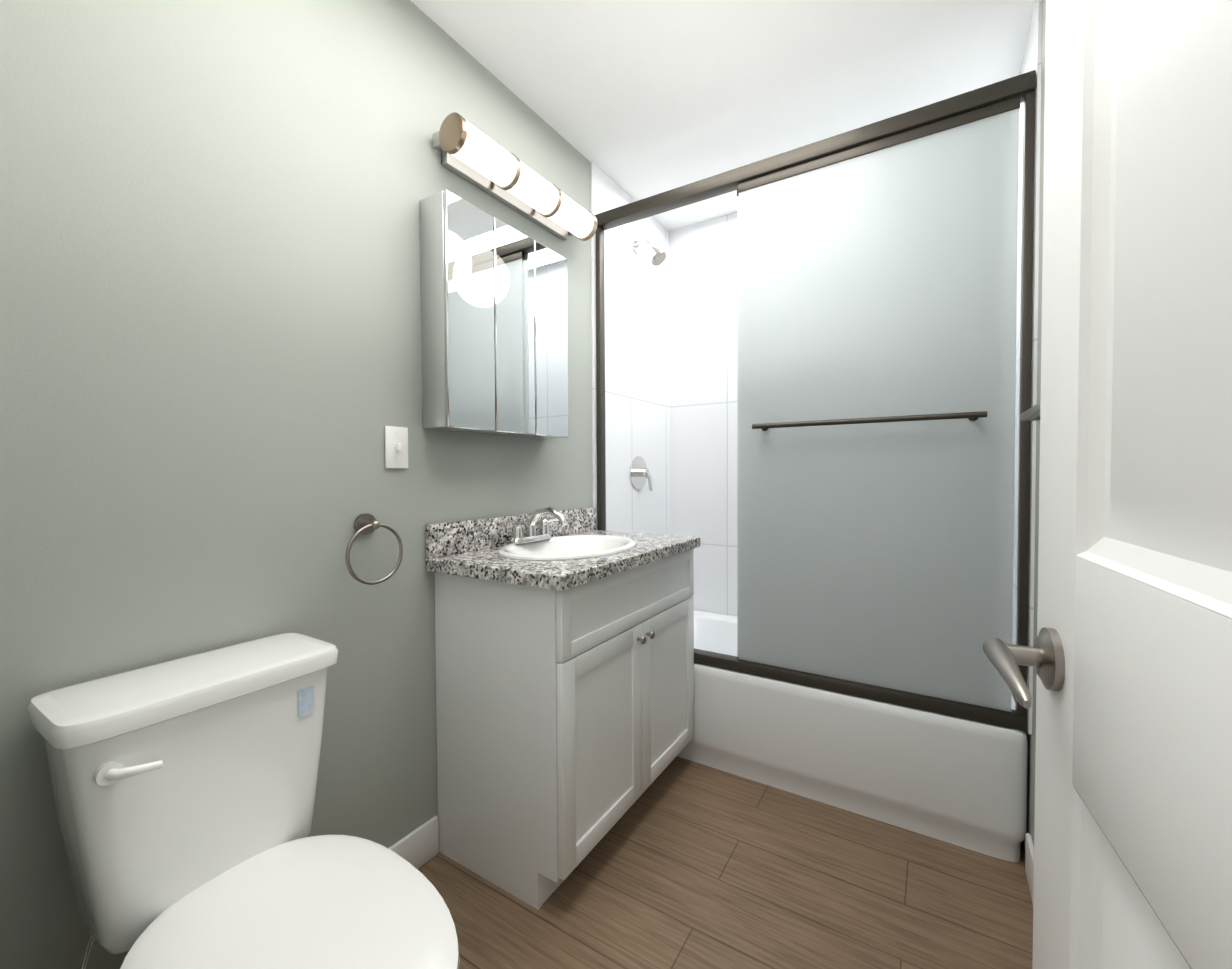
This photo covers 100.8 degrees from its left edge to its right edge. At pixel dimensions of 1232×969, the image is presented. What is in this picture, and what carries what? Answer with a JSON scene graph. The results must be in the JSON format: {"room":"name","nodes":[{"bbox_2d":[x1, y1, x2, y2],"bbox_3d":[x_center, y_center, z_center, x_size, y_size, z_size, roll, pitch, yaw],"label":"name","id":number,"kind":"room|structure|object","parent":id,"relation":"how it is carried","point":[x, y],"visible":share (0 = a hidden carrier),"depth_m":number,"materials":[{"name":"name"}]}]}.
{"room":"bathroom","nodes":[
{"label":"bathroom","id":0,"kind":"room"},
{"bbox_2d":[0,0,592,968],"bbox_3d":[-0.434,-0.138,1.810,0.100,2.500,2.794,1,2,32],"label":"wall","id":1,"kind":"structure","parent":0,"point":[210,326],"depth_m":1.09,"materials":[{"name":"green paint"}]},
{"bbox_2d":[345,513,402,584],"bbox_3d":[-0.639,0.168,1.331,0.060,0.183,0.160,1,2,32],"label":"towel ring","id":2,"kind":"object","parent":1,"relation":"attached to","point":[365,524],"visible":1,"depth_m":1.32,"materials":[{"name":"silver metal"}]},
{"bbox_2d":[385,426,407,467],"bbox_3d":[-0.607,-0.103,1.418,0.018,0.116,0.070,1,2,32],"label":"switch plate","id":3,"kind":"object","parent":1,"relation":"attached to","point":[396,447],"visible":1,"depth_m":1.42,"materials":[{"name":"white plastic"}]},
{"bbox_2d":[388,816,438,868],"bbox_3d":[-0.804,1.073,1.128,0.013,0.115,0.991,1,2,32],"label":"baseboard","id":4,"kind":"structure","parent":1,"relation":"attached to","point":[418,848],"depth_m":1.49,"materials":[{"name":"white paint"}]},
{"bbox_2d":[420,189,567,437],"bbox_3d":[-0.373,-0.501,1.695,0.112,0.664,0.560,1,2,32],"label":"upper cabinet","id":5,"kind":"object","parent":1,"relation":"attached to","point":[494,327],"visible":1,"depth_m":1.56,"materials":[{"name":"silver metal"}]},
{"bbox_2d":[432,112,597,240],"bbox_3d":[-0.312,-1.023,1.760,0.139,0.108,0.680,1,2,32],"label":"sconce","id":6,"kind":"object","parent":1,"relation":"attached to","point":[473,155],"visible":1,"depth_m":1.66,"materials":[{"name":"white glass"}]},
{"bbox_2d":[590,162,669,534],"bbox_3d":[0.098,-0.357,2.555,0.008,2.103,0.756,1,2,32],"label":"wall","id":7,"kind":"structure","parent":1,"relation":"attached to","point":[636,354],"depth_m":2.52,"materials":[{"name":"white tile"}]},
{"bbox_2d":[630,456,651,490],"bbox_3d":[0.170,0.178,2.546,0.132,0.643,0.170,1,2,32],"label":"tub valve","id":8,"kind":"object","parent":7,"relation":"attached to","point":[639,473],"visible":0.77,"depth_m":2.55,"materials":[{"name":"silver metal"}]},
{"bbox_2d":[632,239,665,265],"bbox_3d":[0.166,-1.140,2.490,0.168,0.149,0.084,1,2,32],"label":"shower head","id":9,"kind":"object","parent":7,"relation":"attached to","point":[658,256],"visible":1,"depth_m":2.47},
{"bbox_2d":[595,70,1035,730],"bbox_3d":[0.547,-0.230,1.850,1.500,1.880,0.110,1,2,32],"label":"shower door frame","id":10,"kind":"object","parent":1,"relation":"attached to","point":[875,378],"visible":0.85,"depth_m":1.66,"materials":[{"name":"frosted glass"},{"name":"dark bronze metal"}]},
{"bbox_2d":[669,212,736,615],"bbox_3d":[0.967,-0.162,2.522,1.520,2.500,0.100,1,2,32],"label":"wall","id":11,"kind":"structure","parent":0,"point":[703,365],"depth_m":2.76,"materials":[{"name":"white tile"}]},
{"bbox_2d":[410,0,1034,230],"bbox_3d":[0.247,-1.421,1.350,1.720,0.080,2.794,1,2,32],"label":"ceiling","id":12,"kind":"structure","parent":0,"point":[636,100],"depth_m":1.70,"materials":[{"name":"white paint"}]},
{"bbox_2d":[417,756,1032,968],"bbox_3d":[-0.138,1.165,0.774,1.720,0.060,4.294,1,2,32],"label":"floor","id":13,"kind":"structure","parent":0,"point":[685,864],"depth_m":1.38,"materials":[{"name":"wood"}]},
{"bbox_2d":[27,633,459,968],"bbox_3d":[-0.563,0.739,0.826,0.731,0.793,0.424,1,2,32],"label":"toilet","id":14,"kind":"object","parent":13,"relation":"on","point":[184,790],"visible":1,"depth_m":0.84,"materials":[{"name":"white ceramic"}]},
{"bbox_2d":[426,507,699,909],"bbox_3d":[-0.114,0.595,1.750,0.511,1.035,0.869,1,2,32],"label":"bathroom vanity","id":15,"kind":"object","parent":13,"relation":"on","point":[564,645],"visible":1,"depth_m":1.46,"materials":[{"name":"grey wood"}]},
{"bbox_2d":[426,507,699,591],"bbox_3d":[-0.118,0.179,1.741,0.507,0.138,0.869,1,2,32],"label":"countertop","id":16,"kind":"structure","parent":15,"relation":"on","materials":[{"name":"stone"}]},
{"bbox_2d":[509,507,567,543],"bbox_3d":[-0.245,0.137,1.764,0.188,0.120,0.220,1,2,32],"label":"faucet","id":17,"kind":"object","parent":16,"relation":"on","point":[531,537],"depth_m":1.77,"materials":[{"name":"silver metal"}]},
{"bbox_2d":[497,534,636,594],"bbox_3d":[-0.152,0.276,1.710,0.404,0.156,0.540,1,2,32],"label":"sink","id":18,"kind":"object","parent":16,"relation":"in","point":[570,550],"depth_m":1.77,"materials":[{"name":"white ceramic"}]},
{"bbox_2d":[677,610,1027,861],"bbox_3d":[0.745,0.901,2.182,1.514,0.393,0.754,1,2,32],"label":"bathtub","id":19,"kind":"object","parent":13,"relation":"on","point":[958,781],"visible":0.54,"depth_m":1.69,"materials":[{"name":"white ceramic"}]},
{"bbox_2d":[1015,0,1045,847],"bbox_3d":[0.940,-0.125,0.951,0.100,2.500,2.794,1,2,32],"label":"wall","id":20,"kind":"structure","parent":0,"point":[1031,785],"depth_m":1.41,"materials":[{"name":"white paint"}]},
{"bbox_2d":[1012,0,1041,734],"bbox_3d":[1.380,-0.345,1.754,0.008,2.103,0.756,1,2,32],"label":"wall","id":21,"kind":"structure","parent":20,"relation":"attached to","point":[1032,56],"depth_m":1.46,"materials":[{"name":"white paint"}]},
{"bbox_2d":[1025,833,1033,903],"bbox_3d":[0.696,1.075,0.685,0.013,0.115,1.830,1,2,32],"label":"baseboard","id":22,"kind":"structure","parent":20,"relation":"attached to","point":[1029,858],"depth_m":1.40,"materials":[{"name":"white paint"}]},
{"bbox_2d":[1020,402,1039,420],"bbox_3d":[0.816,-0.144,0.925,0.079,0.044,0.464,1,2,32],"label":"towel bar","id":23,"kind":"object","parent":20,"relation":"attached to","point":[1032,413],"visible":0.1,"depth_m":1.04,"materials":[{"name":"silver metal"}]},
{"bbox_2d":[1032,0,1231,968],"bbox_3d":[0.364,0.115,0.263,0.045,2.033,0.803,0,1,26],"label":"door","id":24,"kind":"structure","parent":20,"relation":"in","point":[1133,820],"depth_m":0.41,"materials":[{"name":"white"}]},
{"bbox_2d":[983,627,1064,708],"bbox_3d":[0.471,0.197,0.552,0.109,0.068,0.196,0,1,26],"label":"door lever","id":25,"kind":"object","parent":24,"relation":"attached to","point":[1044,656],"visible":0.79,"depth_m":0.56,"materials":[{"name":"silver metal"}]}
]}

